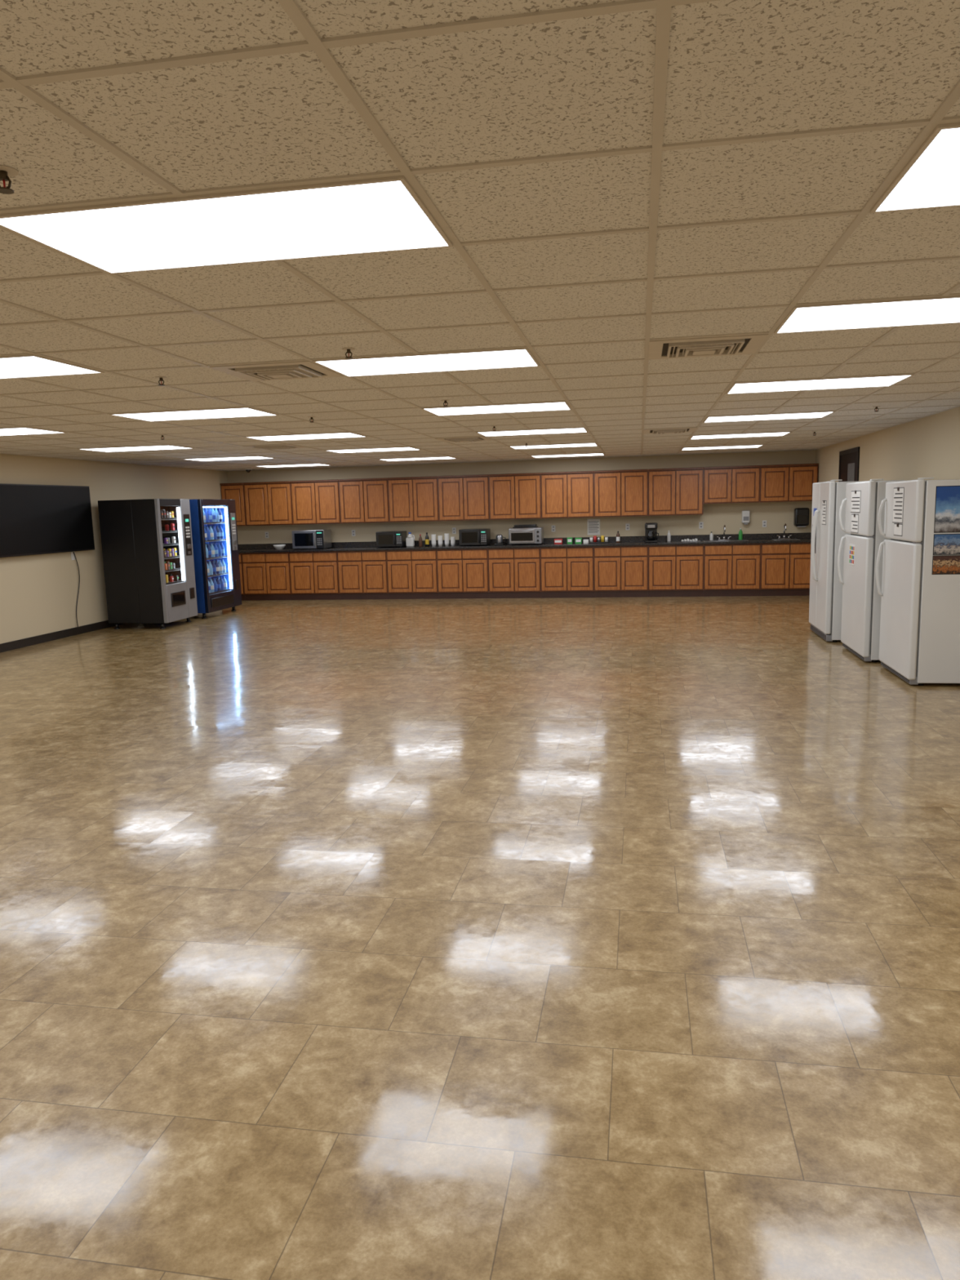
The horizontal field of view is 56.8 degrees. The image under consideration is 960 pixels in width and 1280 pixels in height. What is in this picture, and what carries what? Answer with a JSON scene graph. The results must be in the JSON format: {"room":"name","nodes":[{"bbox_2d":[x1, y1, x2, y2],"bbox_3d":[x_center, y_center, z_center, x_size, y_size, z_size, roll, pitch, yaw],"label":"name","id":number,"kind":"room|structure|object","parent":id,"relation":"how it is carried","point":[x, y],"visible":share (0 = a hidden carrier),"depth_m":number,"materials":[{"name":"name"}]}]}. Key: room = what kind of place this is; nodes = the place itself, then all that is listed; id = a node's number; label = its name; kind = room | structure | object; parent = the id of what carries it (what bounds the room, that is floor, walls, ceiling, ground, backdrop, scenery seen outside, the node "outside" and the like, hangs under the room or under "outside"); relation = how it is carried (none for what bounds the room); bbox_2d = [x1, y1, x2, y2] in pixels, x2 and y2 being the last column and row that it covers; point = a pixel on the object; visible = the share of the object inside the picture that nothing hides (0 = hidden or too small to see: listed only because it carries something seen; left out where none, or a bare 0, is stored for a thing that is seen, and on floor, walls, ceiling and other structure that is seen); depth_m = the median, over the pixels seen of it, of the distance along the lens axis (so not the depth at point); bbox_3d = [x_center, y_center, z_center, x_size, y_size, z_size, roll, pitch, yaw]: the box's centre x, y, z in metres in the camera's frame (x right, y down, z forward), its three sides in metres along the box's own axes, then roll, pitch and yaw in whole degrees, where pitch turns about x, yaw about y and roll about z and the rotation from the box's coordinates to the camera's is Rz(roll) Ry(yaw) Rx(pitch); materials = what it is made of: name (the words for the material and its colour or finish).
{"room":"office break room","nodes":[
{"label":"office break room","id":0,"kind":"room"},
{"bbox_2d":[0,453,227,644],"bbox_3d":[-6.528,-0.502,7.188,0.150,2.387,19.860,0,9,10],"label":"wall","id":1,"kind":"structure","parent":0,"point":[38,593],"depth_m":12.10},
{"bbox_2d":[0,483,94,557],"bbox_3d":[-5.633,-1.557,11.468,0.095,0.880,1.940,0,9,10],"label":"wall-mounted television","id":2,"kind":"object","parent":1,"relation":"attached to","point":[35,519],"visible":1,"depth_m":11.40,"materials":[{"name":"black plastic"}]},
{"bbox_2d":[0,620,122,653],"bbox_3d":[-6.472,0.672,7.040,0.012,0.105,19.240,0,9,10],"label":"baseboard","id":3,"kind":"structure","parent":1,"relation":"attached to","point":[24,642],"depth_m":11.71,"materials":[{"name":"black plastic"}]},
{"bbox_2d":[71,551,79,626],"bbox_3d":[-5.536,-0.699,12.190,0.033,1.025,0.152,0,9,10],"label":"power cable","id":4,"kind":"object","parent":1,"relation":"attached to","point":[73,553],"visible":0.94,"depth_m":12.18,"materials":[{"name":"black plastic"}]},
{"bbox_2d":[0,0,959,471],"bbox_3d":[-1.309,-1.680,6.069,10.520,0.006,19.860,0,9,10],"label":"grid","id":5,"kind":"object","parent":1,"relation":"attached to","point":[321,46],"depth_m":3.00,"materials":[{"name":"metal"}]},
{"bbox_2d":[0,595,959,1279],"bbox_3d":[-1.244,0.726,6.429,10.820,0.100,20.160,0,9,10],"label":"floor","id":6,"kind":"structure","parent":0,"point":[540,938],"depth_m":3.21,"materials":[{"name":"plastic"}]},
{"bbox_2d":[97,498,197,629],"bbox_3d":[-4.784,-1.114,12.885,0.930,1.820,0.900,0,9,10],"label":"vending machine","id":7,"kind":"object","parent":6,"relation":"on","point":[147,544],"visible":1,"depth_m":12.49,"materials":[{"name":"black paint"}]},
{"bbox_2d":[189,498,241,618],"bbox_3d":[-4.513,-1.310,14.142,0.920,1.820,1.180,0,9,10],"label":"vending machine","id":8,"kind":"object","parent":6,"relation":"on","point":[213,522],"visible":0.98,"depth_m":14.01,"materials":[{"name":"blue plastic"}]},
{"bbox_2d":[238,553,245,600],"bbox_3d":[-4.525,-1.198,16.599,0.456,0.874,0.591,0,9,10],"label":"base cabinet","id":9,"kind":"object","parent":6,"relation":"on","point":[243,598],"visible":0.22,"depth_m":16.29,"materials":[{"name":"brown wood"}]},
{"bbox_2d":[241,551,292,600],"bbox_3d":[-3.851,-1.198,16.478,0.912,0.874,0.591,0,9,10],"label":"base cabinet","id":10,"kind":"object","parent":6,"relation":"on","point":[266,575],"visible":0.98,"depth_m":16.20,"materials":[{"name":"brown wood"}]},
{"bbox_2d":[238,538,811,553],"bbox_3d":[0.407,-1.650,15.630,10.516,0.038,0.618,0,9,10],"label":"countertop","id":11,"kind":"structure","parent":10,"relation":"on","point":[802,540],"depth_m":15.37,"materials":[{"name":"laminate"}]},
{"bbox_2d":[273,544,285,549],"bbox_3d":[-3.703,-1.715,16.390,0.230,0.085,0.230,0,9,10],"label":"serving bowl","id":12,"kind":"object","parent":11,"relation":"on","point":[276,546],"visible":0.99,"depth_m":16.32,"materials":[{"name":"ceramic"}]},
{"bbox_2d":[291,528,331,549],"bbox_3d":[-3.081,-1.838,16.230,0.600,0.342,0.457,0,9,10],"label":"microwave oven","id":13,"kind":"object","parent":11,"relation":"on","point":[301,539],"visible":1,"depth_m":16.05,"materials":[{"name":"metal"}]},
{"bbox_2d":[375,530,406,547],"bbox_3d":[-1.599,-1.813,15.999,0.480,0.282,0.397,0,9,10],"label":"microwave oven","id":14,"kind":"object","parent":11,"relation":"on","point":[384,539],"visible":0.97,"depth_m":15.85,"materials":[{"name":"black plastic"}]},
{"bbox_2d":[405,532,414,546],"bbox_3d":[-1.245,-1.802,15.935,0.160,0.260,0.120,0,9,10],"label":"plastic jug","id":15,"kind":"object","parent":11,"relation":"on","point":[410,540],"visible":1,"depth_m":15.89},
{"bbox_2d":[425,532,429,546],"bbox_3d":[-0.950,-1.805,15.933,0.069,0.250,0.069,0,9,10],"label":"syrup bottle","id":16,"kind":"object","parent":11,"relation":"on","point":[427,540],"visible":1,"depth_m":15.91,"materials":[{"name":"black plastic"}]},
{"bbox_2d":[431,534,435,546],"bbox_3d":[-0.827,-1.781,15.884,0.084,0.212,0.084,0,9,10],"label":"paper cups","id":17,"kind":"object","parent":11,"relation":"on","point":[433,536],"visible":1,"depth_m":15.85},
{"bbox_2d":[437,535,442,546],"bbox_3d":[-0.709,-1.770,15.865,0.084,0.188,0.084,0,9,10],"label":"paper cups","id":18,"kind":"object","parent":11,"relation":"on","point":[440,537],"visible":1,"depth_m":15.83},
{"bbox_2d":[444,533,448,546],"bbox_3d":[-0.591,-1.787,15.841,0.084,0.224,0.084,0,9,10],"label":"paper cups","id":19,"kind":"object","parent":11,"relation":"on","point":[446,535],"visible":1,"depth_m":15.81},
{"bbox_2d":[458,528,490,546],"bbox_3d":[-0.095,-1.817,15.718,0.500,0.292,0.417,0,9,10],"label":"microwave oven","id":20,"kind":"object","parent":11,"relation":"on","point":[466,536],"visible":1,"depth_m":15.55,"materials":[{"name":"black plastic"}]},
{"bbox_2d":[494,534,506,545],"bbox_3d":[0.360,-1.771,15.673,0.192,0.190,0.160,0,9,10],"label":"electric kettle","id":21,"kind":"object","parent":11,"relation":"on","point":[499,537],"visible":1,"depth_m":15.62,"materials":[{"name":"silver metal"}]},
{"bbox_2d":[508,527,543,545],"bbox_3d":[0.809,-1.817,15.545,0.580,0.295,0.398,0,9,10],"label":"toaster oven","id":22,"kind":"object","parent":11,"relation":"on","point":[530,535],"visible":1,"depth_m":15.39,"materials":[{"name":"metal"}]},
{"bbox_2d":[512,524,537,528],"bbox_3d":[0.797,-1.994,15.539,0.420,0.053,0.280,0,9,10],"label":"baking tray","id":23,"kind":"object","parent":22,"relation":"on","point":[526,526],"visible":1,"depth_m":15.42,"materials":[{"name":"black metal"}]},
{"bbox_2d":[554,538,562,544],"bbox_3d":[1.367,-1.720,15.488,0.140,0.090,0.082,0,9,10],"label":"box","id":24,"kind":"object","parent":11,"relation":"on","point":[557,541],"visible":1,"depth_m":15.45,"materials":[{"name":"cardboard"}]},
{"bbox_2d":[588,535,608,543],"bbox_3d":[2.061,-1.744,15.392,0.340,0.130,0.200,0,9,10],"label":"condiment caddy","id":25,"kind":"object","parent":11,"relation":"on","point":[606,541],"visible":1,"depth_m":15.36,"materials":[{"name":"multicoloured plastic"}]},
{"bbox_2d":[644,522,658,542],"bbox_3d":[2.937,-1.836,15.169,0.233,0.330,0.260,0,9,10],"label":"coffee maker","id":26,"kind":"object","parent":11,"relation":"on","point":[651,528],"visible":1,"depth_m":15.08,"materials":[{"name":"black plastic"}]},
{"bbox_2d":[680,538,700,542],"bbox_3d":[3.579,-1.696,15.076,0.320,0.046,0.220,0,9,10],"label":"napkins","id":27,"kind":"object","parent":11,"relation":"on","point":[685,540],"visible":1,"depth_m":14.99,"materials":[{"name":"paper"}]},
{"bbox_2d":[716,524,731,540],"bbox_3d":[4.137,-1.828,15.070,0.207,0.266,0.196,-9,11,-40],"label":"sink faucet","id":28,"kind":"object","parent":11,"relation":"on","point":[724,526],"visible":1,"depth_m":15.08,"materials":[{"name":"silver metal"}]},
{"bbox_2d":[702,539,748,542],"bbox_3d":[4.125,-1.671,14.946,0.720,0.006,0.410,0,9,10],"label":"sink","id":29,"kind":"object","parent":11,"relation":"in","point":[731,540],"visible":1,"depth_m":14.96,"materials":[{"name":"metal"}]},
{"bbox_2d":[777,523,791,538],"bbox_3d":[5.102,-1.828,14.897,0.207,0.266,0.196,-9,11,-40],"label":"sink faucet","id":30,"kind":"object","parent":11,"relation":"on","point":[784,525],"visible":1,"depth_m":14.91,"materials":[{"name":"silver metal"}]},
{"bbox_2d":[772,538,800,540],"bbox_3d":[5.090,-1.671,14.772,0.400,0.006,0.410,0,9,10],"label":"bar sink","id":31,"kind":"object","parent":11,"relation":"in","point":[772,539],"visible":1,"depth_m":14.75,"materials":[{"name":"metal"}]},
{"bbox_2d":[288,551,340,599],"bbox_3d":[-2.952,-1.199,16.317,0.912,0.874,0.591,0,9,10],"label":"base cabinet","id":32,"kind":"object","parent":6,"relation":"on","point":[314,575],"visible":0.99,"depth_m":16.04,"materials":[{"name":"brown wood"}]},
{"bbox_2d":[337,550,388,599],"bbox_3d":[-2.053,-1.199,16.155,0.912,0.874,0.591,0,9,10],"label":"base cabinet","id":33,"kind":"object","parent":6,"relation":"on","point":[362,575],"visible":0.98,"depth_m":15.88,"materials":[{"name":"brown wood"}]},
{"bbox_2d":[386,549,438,599],"bbox_3d":[-1.154,-1.199,15.994,0.912,0.874,0.591,0,9,10],"label":"base cabinet","id":34,"kind":"object","parent":6,"relation":"on","point":[411,574],"visible":0.98,"depth_m":15.71,"materials":[{"name":"brown wood"}]},
{"bbox_2d":[436,548,488,599],"bbox_3d":[-0.256,-1.199,15.833,0.912,0.874,0.591,0,9,10],"label":"base cabinet","id":35,"kind":"object","parent":6,"relation":"on","point":[463,573],"visible":1,"depth_m":15.55,"materials":[{"name":"brown wood"}]},
{"bbox_2d":[488,547,541,598],"bbox_3d":[0.643,-1.199,15.671,0.912,0.874,0.591,0,9,10],"label":"base cabinet","id":36,"kind":"object","parent":6,"relation":"on","point":[513,572],"visible":0.98,"depth_m":15.39,"materials":[{"name":"brown wood"}]},
{"bbox_2d":[540,546,594,597],"bbox_3d":[1.542,-1.199,15.510,0.912,0.874,0.591,0,9,10],"label":"base cabinet","id":37,"kind":"object","parent":6,"relation":"on","point":[565,571],"visible":0.98,"depth_m":15.23,"materials":[{"name":"brown wood"}]},
{"bbox_2d":[593,545,648,597],"bbox_3d":[2.441,-1.200,15.349,0.912,0.874,0.591,0,9,10],"label":"base cabinet","id":38,"kind":"object","parent":6,"relation":"on","point":[619,571],"visible":0.98,"depth_m":15.07,"materials":[{"name":"brown wood"}]},
{"bbox_2d":[648,544,703,596],"bbox_3d":[3.340,-1.200,15.187,0.912,0.874,0.591,0,9,10],"label":"base cabinet","id":39,"kind":"object","parent":6,"relation":"on","point":[673,571],"visible":0.98,"depth_m":14.91,"materials":[{"name":"brown wood"}]},
{"bbox_2d":[703,543,760,596],"bbox_3d":[4.239,-1.200,15.026,0.912,0.874,0.591,0,9,10],"label":"base cabinet","id":40,"kind":"object","parent":6,"relation":"on","point":[729,569],"visible":1,"depth_m":14.75,"materials":[{"name":"brown wood"}]},
{"bbox_2d":[760,542,811,595],"bbox_3d":[5.138,-1.200,14.865,0.912,0.874,0.591,0,9,10],"label":"base cabinet","id":41,"kind":"object","parent":6,"relation":"on","point":[785,567],"visible":0.8,"depth_m":14.60,"materials":[{"name":"brown wood"}]},
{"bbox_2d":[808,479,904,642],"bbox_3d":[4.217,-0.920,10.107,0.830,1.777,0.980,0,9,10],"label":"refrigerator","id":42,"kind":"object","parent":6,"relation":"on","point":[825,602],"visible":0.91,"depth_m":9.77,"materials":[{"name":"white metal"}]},
{"bbox_2d":[822,500,826,524],"bbox_3d":[3.815,-1.414,9.846,0.007,0.268,0.216,0,9,10],"label":"notice","id":43,"kind":"object","parent":42,"relation":"attached to","point":[824,502],"visible":1,"depth_m":9.84,"materials":[{"name":"paper"}]},
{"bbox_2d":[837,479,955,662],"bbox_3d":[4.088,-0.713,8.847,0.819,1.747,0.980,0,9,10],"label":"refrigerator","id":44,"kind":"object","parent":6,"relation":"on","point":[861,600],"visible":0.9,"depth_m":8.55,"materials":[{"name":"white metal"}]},
{"bbox_2d":[848,544,854,565],"bbox_3d":[3.761,-0.862,8.975,0.004,0.200,0.220,0,9,10],"label":"sheet","id":45,"kind":"object","parent":44,"relation":"attached to","point":[851,554],"visible":1,"depth_m":8.97,"materials":[{"name":"paper"}]},
{"bbox_2d":[850,514,858,533],"bbox_3d":[3.740,-1.164,8.865,0.007,0.188,0.306,0,9,10],"label":"notice","id":46,"kind":"object","parent":44,"relation":"attached to","point":[855,517],"visible":1,"depth_m":8.84,"materials":[{"name":"paper"}]},
{"bbox_2d":[850,490,861,512],"bbox_3d":[3.734,-1.376,8.829,0.007,0.218,0.396,0,9,10],"label":"notice","id":47,"kind":"object","parent":44,"relation":"attached to","point":[855,495],"visible":1,"depth_m":8.81,"materials":[{"name":"paper"}]},
{"bbox_2d":[875,477,959,685],"bbox_3d":[3.940,-0.534,7.740,0.719,1.727,0.960,0,9,10],"label":"refrigerator","id":48,"kind":"object","parent":6,"relation":"on","point":[919,641],"visible":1,"depth_m":7.38,"materials":[{"name":"white metal"}]},
{"bbox_2d":[893,523,902,536],"bbox_3d":[3.638,-0.961,7.728,0.007,0.108,0.256,0,9,10],"label":"notice","id":49,"kind":"object","parent":48,"relation":"attached to","point":[898,527],"visible":1,"depth_m":7.71,"materials":[{"name":"paper"}]},
{"bbox_2d":[892,487,904,523],"bbox_3d":[3.638,-1.173,7.726,0.007,0.308,0.316,0,9,10],"label":"notice","id":50,"kind":"object","parent":48,"relation":"attached to","point":[898,495],"visible":1,"depth_m":7.71,"materials":[{"name":"paper"}]},
{"bbox_2d":[931,555,959,574],"bbox_3d":[3.940,-0.614,7.233,0.472,0.157,0.003,0,9,10],"label":"photo poster","id":51,"kind":"object","parent":48,"relation":"attached to","point":[941,564],"visible":1,"depth_m":7.25,"materials":[{"name":"multicoloured paper"}]},
{"bbox_2d":[933,533,959,555],"bbox_3d":[3.935,-0.779,7.208,0.472,0.172,0.003,0,9,10],"label":"photo poster","id":52,"kind":"object","parent":48,"relation":"attached to","point":[943,544],"visible":1,"depth_m":7.23,"materials":[{"name":"multicoloured paper"}]},
{"bbox_2d":[933,485,959,533],"bbox_3d":[3.928,-1.059,7.166,0.472,0.377,0.003,0,9,10],"label":"poster","id":53,"kind":"object","parent":48,"relation":"attached to","point":[947,508],"visible":1,"depth_m":7.19,"materials":[{"name":"blue paper"}]},
{"bbox_2d":[0,0,959,471],"bbox_3d":[-1.310,-1.733,6.061,10.820,0.100,20.160,0,9,10],"label":"ceiling","id":54,"kind":"structure","parent":0,"point":[736,68],"depth_m":2.37,"materials":[{"name":"tile"}]},
{"bbox_2d":[0,164,18,194],"bbox_3d":[-1.104,-1.065,2.058,0.064,0.046,0.064,0,9,10],"label":"sprinkler head","id":55,"kind":"object","parent":54,"relation":"attached to","point":[6,171],"visible":1,"depth_m":2.05},
{"bbox_2d":[0,426,66,435],"bbox_3d":[-4.479,-1.896,8.107,1.152,0.011,0.586,0,9,10],"label":"ceiling light panel","id":56,"kind":"object","parent":54,"relation":"in","point":[19,430],"depth_m":8.11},
{"bbox_2d":[0,354,104,378],"bbox_3d":[-2.696,-1.439,4.725,1.152,0.011,0.586,0,9,10],"label":"ceiling light panel","id":57,"kind":"object","parent":54,"relation":"in","point":[20,366],"depth_m":4.72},
{"bbox_2d":[78,444,193,452],"bbox_3d":[-4.053,-2.262,10.480,1.152,0.011,0.586,0,9,10],"label":"ceiling light panel","id":58,"kind":"object","parent":54,"relation":"in","point":[160,446],"depth_m":10.46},
{"bbox_2d":[155,376,166,386],"bbox_3d":[-1.863,-1.512,5.188,0.064,0.046,0.064,0,9,10],"label":"sprinkler head","id":59,"kind":"object","parent":54,"relation":"attached to","point":[160,378],"visible":1,"depth_m":5.18},
{"bbox_2d":[109,407,278,421],"bbox_3d":[-2.270,-1.805,7.098,1.152,0.011,0.586,0,9,10],"label":"ceiling light panel","id":60,"kind":"object","parent":54,"relation":"in","point":[235,411],"depth_m":7.08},
{"bbox_2d":[0,175,453,274],"bbox_3d":[-0.700,-1.164,2.530,1.152,0.011,0.586,0,9,10],"label":"ceiling light panel","id":61,"kind":"object","parent":54,"relation":"in","point":[378,215],"depth_m":2.48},
{"bbox_2d":[182,456,275,461],"bbox_3d":[-3.627,-2.628,12.853,1.152,0.011,0.586,0,9,10],"label":"ceiling light panel","id":62,"kind":"object","parent":54,"relation":"in","point":[239,457],"depth_m":12.84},
{"bbox_2d":[243,444,303,449],"bbox_3d":[-2.499,-2.343,10.815,0.570,0.033,0.570,0,9,10],"label":"air diffuser","id":63,"kind":"object","parent":54,"relation":"in","point":[284,446],"depth_m":10.68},
{"bbox_2d":[209,360,343,381],"bbox_3d":[-1.142,-1.519,5.061,0.570,0.033,0.570,0,9,10],"label":"air diffuser","id":64,"kind":"object","parent":54,"relation":"in","point":[299,369],"depth_m":4.96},
{"bbox_2d":[257,463,330,467],"bbox_3d":[-3.201,-2.995,15.225,1.152,0.011,0.586,0,9,10],"label":"ceiling light panel","id":65,"kind":"object","parent":54,"relation":"in","point":[304,464],"depth_m":15.22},
{"bbox_2d":[244,431,367,440],"bbox_3d":[-1.844,-2.171,9.471,1.152,0.011,0.586,0,9,10],"label":"ceiling light panel","id":66,"kind":"object","parent":54,"relation":"in","point":[330,435],"depth_m":9.45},
{"bbox_2d":[342,347,355,359],"bbox_3d":[-0.656,-1.433,4.439,0.064,0.046,0.064,0,9,10],"label":"sprinkler head","id":67,"kind":"object","parent":54,"relation":"attached to","point":[348,349],"visible":1,"depth_m":4.43},
{"bbox_2d":[324,446,420,453],"bbox_3d":[-1.418,-2.537,11.844,1.152,0.011,0.586,0,9,10],"label":"ceiling light panel","id":68,"kind":"object","parent":54,"relation":"in","point":[408,448],"depth_m":11.83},
{"bbox_2d":[377,456,457,461],"bbox_3d":[-0.992,-2.904,14.217,1.152,0.011,0.586,0,9,10],"label":"ceiling light panel","id":69,"kind":"object","parent":54,"relation":"in","point":[442,457],"depth_m":14.20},
{"bbox_2d":[311,347,539,377],"bbox_3d":[-0.274,-1.531,4.903,1.152,0.011,0.586,0,9,10],"label":"ceiling light panel","id":70,"kind":"object","parent":54,"relation":"in","point":[522,357],"depth_m":4.87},
{"bbox_2d":[435,435,491,442],"bbox_3d":[-0.184,-2.344,10.399,0.570,0.033,0.570,0,9,10],"label":"air diffuser","id":71,"kind":"object","parent":54,"relation":"in","point":[482,437],"depth_m":10.27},
{"bbox_2d":[422,401,571,415],"bbox_3d":[0.151,-1.897,7.276,1.152,0.011,0.586,0,9,10],"label":"ceiling light panel","id":72,"kind":"object","parent":54,"relation":"in","point":[550,406],"depth_m":7.25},
{"bbox_2d":[475,426,587,436],"bbox_3d":[0.577,-2.263,9.649,1.152,0.011,0.586,0,9,10],"label":"ceiling light panel","id":73,"kind":"object","parent":54,"relation":"in","point":[566,430],"depth_m":9.63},
{"bbox_2d":[509,442,597,448],"bbox_3d":[1.003,-2.629,12.022,1.152,0.011,0.586,0,9,10],"label":"ceiling light panel","id":74,"kind":"object","parent":54,"relation":"in","point":[593,444],"depth_m":12.01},
{"bbox_2d":[530,453,604,457],"bbox_3d":[1.429,-2.996,14.394,1.152,0.011,0.586,0,9,10],"label":"ceiling light panel","id":75,"kind":"object","parent":54,"relation":"in","point":[590,454],"depth_m":14.38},
{"bbox_2d":[643,427,697,434],"bbox_3d":[2.131,-2.344,9.984,0.570,0.033,0.570,0,9,10],"label":"air diffuser","id":76,"kind":"object","parent":54,"relation":"in","point":[679,430],"depth_m":9.86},
{"bbox_2d":[648,333,768,359],"bbox_3d":[1.173,-1.520,4.645,0.570,0.033,0.570,0,9,10],"label":"air diffuser","id":77,"kind":"object","parent":54,"relation":"in","point":[744,344],"depth_m":4.55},
{"bbox_2d":[680,444,763,450],"bbox_3d":[3.638,-2.904,13.386,1.152,0.011,0.586,0,9,10],"label":"ceiling light panel","id":78,"kind":"object","parent":54,"relation":"in","point":[747,446],"depth_m":13.38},
{"bbox_2d":[689,431,791,439],"bbox_3d":[3.212,-2.538,11.013,1.152,0.011,0.586,0,9,10],"label":"ceiling light panel","id":79,"kind":"object","parent":54,"relation":"in","point":[777,433],"depth_m":10.99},
{"bbox_2d":[702,411,835,422],"bbox_3d":[2.786,-2.172,8.640,1.152,0.011,0.586,0,9,10],"label":"ceiling light panel","id":80,"kind":"object","parent":54,"relation":"in","point":[820,414],"depth_m":8.62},
{"bbox_2d":[725,373,914,394],"bbox_3d":[2.360,-1.806,6.267,1.152,0.011,0.586,0,9,10],"label":"ceiling light panel","id":81,"kind":"object","parent":54,"relation":"in","point":[877,380],"depth_m":6.24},
{"bbox_2d":[773,295,959,333],"bbox_3d":[1.934,-1.439,3.894,1.152,0.011,0.586,0,9,10],"label":"ceiling light panel","id":82,"kind":"object","parent":54,"relation":"in","point":[946,309],"depth_m":3.92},
{"bbox_2d":[870,122,959,213],"bbox_3d":[1.615,-1.165,2.115,1.152,0.011,0.586,0,9,10],"label":"ceiling light panel","id":83,"kind":"object","parent":54,"relation":"in","point":[931,179],"depth_m":2.25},
{"bbox_2d":[226,449,815,544],"bbox_3d":[0.470,-2.006,15.981,10.820,2.387,0.150,0,9,10],"label":"wall","id":84,"kind":"structure","parent":0,"point":[714,517],"depth_m":15.66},
{"bbox_2d":[219,482,246,526],"bbox_3d":[-4.535,-2.523,16.546,0.456,0.790,0.340,0,9,10],"label":"upper cabinet","id":85,"kind":"object","parent":84,"relation":"attached to","point":[235,491],"visible":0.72,"depth_m":16.37,"materials":[{"name":"brown wood"}]},
{"bbox_2d":[243,480,293,525],"bbox_3d":[-3.861,-2.523,16.425,0.912,0.790,0.340,0,9,10],"label":"upper cabinet","id":86,"kind":"object","parent":84,"relation":"attached to","point":[266,503],"visible":0.99,"depth_m":16.27,"materials":[{"name":"brown wood"}]},
{"bbox_2d":[289,479,341,524],"bbox_3d":[-2.962,-2.523,16.264,0.912,0.790,0.340,0,9,10],"label":"upper cabinet","id":87,"kind":"object","parent":84,"relation":"attached to","point":[313,501],"visible":1,"depth_m":16.11,"materials":[{"name":"brown wood"}]},
{"bbox_2d":[337,477,389,523],"bbox_3d":[-2.063,-2.524,16.102,0.912,0.790,0.340,0,9,10],"label":"upper cabinet","id":88,"kind":"object","parent":84,"relation":"attached to","point":[362,500],"visible":0.98,"depth_m":15.95,"materials":[{"name":"brown wood"}]},
{"bbox_2d":[386,475,439,522],"bbox_3d":[-1.164,-2.524,15.941,0.912,0.790,0.340,0,9,10],"label":"upper cabinet","id":89,"kind":"object","parent":84,"relation":"attached to","point":[411,499],"visible":1,"depth_m":15.79,"materials":[{"name":"brown wood"}]},
{"bbox_2d":[437,474,489,520],"bbox_3d":[-0.265,-2.524,15.780,0.912,0.790,0.340,0,9,10],"label":"upper cabinet","id":90,"kind":"object","parent":84,"relation":"attached to","point":[460,497],"visible":0.99,"depth_m":15.63,"materials":[{"name":"brown wood"}]},
{"bbox_2d":[488,472,541,519],"bbox_3d":[0.634,-2.524,15.618,0.912,0.790,0.340,0,9,10],"label":"upper cabinet","id":91,"kind":"object","parent":84,"relation":"attached to","point":[511,495],"visible":1,"depth_m":15.47,"materials":[{"name":"brown wood"}]},
{"bbox_2d":[238,532,811,549],"bbox_3d":[0.462,-1.748,15.934,10.516,0.136,0.018,0,9,10],"label":"trim","id":92,"kind":"structure","parent":84,"relation":"attached to","point":[806,535],"depth_m":15.56,"materials":[{"name":"laminate"}]},
{"bbox_2d":[540,471,594,518],"bbox_3d":[1.532,-2.524,15.457,0.912,0.790,0.340,0,9,10],"label":"upper cabinet","id":93,"kind":"object","parent":84,"relation":"attached to","point":[564,495],"visible":1,"depth_m":15.31,"materials":[{"name":"brown wood"}]},
{"bbox_2d":[586,518,599,534],"bbox_3d":[2.002,-1.991,15.627,0.220,0.280,0.006,0,9,10],"label":"notice sheet","id":94,"kind":"object","parent":84,"relation":"attached to","point":[593,525],"visible":1,"depth_m":15.62,"materials":[{"name":"paper"}]},
{"bbox_2d":[593,468,648,517],"bbox_3d":[2.431,-2.524,15.296,0.912,0.790,0.340,0,9,10],"label":"upper cabinet","id":95,"kind":"object","parent":84,"relation":"attached to","point":[617,493],"visible":1,"depth_m":15.14,"materials":[{"name":"brown wood"}]},
{"bbox_2d":[648,466,703,515],"bbox_3d":[3.330,-2.525,15.134,0.912,0.790,0.340,0,9,10],"label":"upper cabinet","id":96,"kind":"object","parent":84,"relation":"attached to","point":[672,491],"visible":1,"depth_m":14.98,"materials":[{"name":"brown wood"}]},
{"bbox_2d":[702,465,760,503],"bbox_3d":[4.227,-2.614,14.960,0.912,0.610,0.340,0,9,10],"label":"upper cabinet","id":97,"kind":"object","parent":84,"relation":"attached to","point":[722,484],"visible":0.99,"depth_m":14.81,"materials":[{"name":"brown wood"}]},
{"bbox_2d":[741,510,750,524],"bbox_3d":[4.525,-2.086,15.111,0.130,0.235,0.100,0,9,10],"label":"soap dispenser","id":98,"kind":"object","parent":84,"relation":"attached to","point":[745,519],"visible":1,"depth_m":15.06,"materials":[{"name":"white plastic"}]},
{"bbox_2d":[759,463,818,502],"bbox_3d":[5.125,-2.614,14.798,0.912,0.610,0.340,0,9,10],"label":"upper cabinet","id":99,"kind":"object","parent":84,"relation":"attached to","point":[778,482],"visible":0.91,"depth_m":14.65,"materials":[{"name":"brown wood"}]},
{"bbox_2d":[793,507,809,527],"bbox_3d":[5.407,-2.059,14.926,0.230,0.320,0.160,0,9,10],"label":"paper towel dispenser","id":100,"kind":"object","parent":84,"relation":"attached to","point":[801,517],"visible":1,"depth_m":14.85,"materials":[{"name":"black plastic"}]},
{"bbox_2d":[815,406,959,482],"bbox_3d":[3.974,-0.504,5.303,0.150,2.387,19.860,0,9,10],"label":"wall","id":101,"kind":"structure","parent":0,"point":[928,446],"depth_m":9.75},
{"bbox_2d":[838,446,859,481],"bbox_3d":[5.165,-1.555,12.583,0.073,2.250,1.160,0,9,10],"label":"door","id":102,"kind":"structure","parent":101,"relation":"in","point":[849,460],"depth_m":12.38,"materials":[{"name":"black paint"}]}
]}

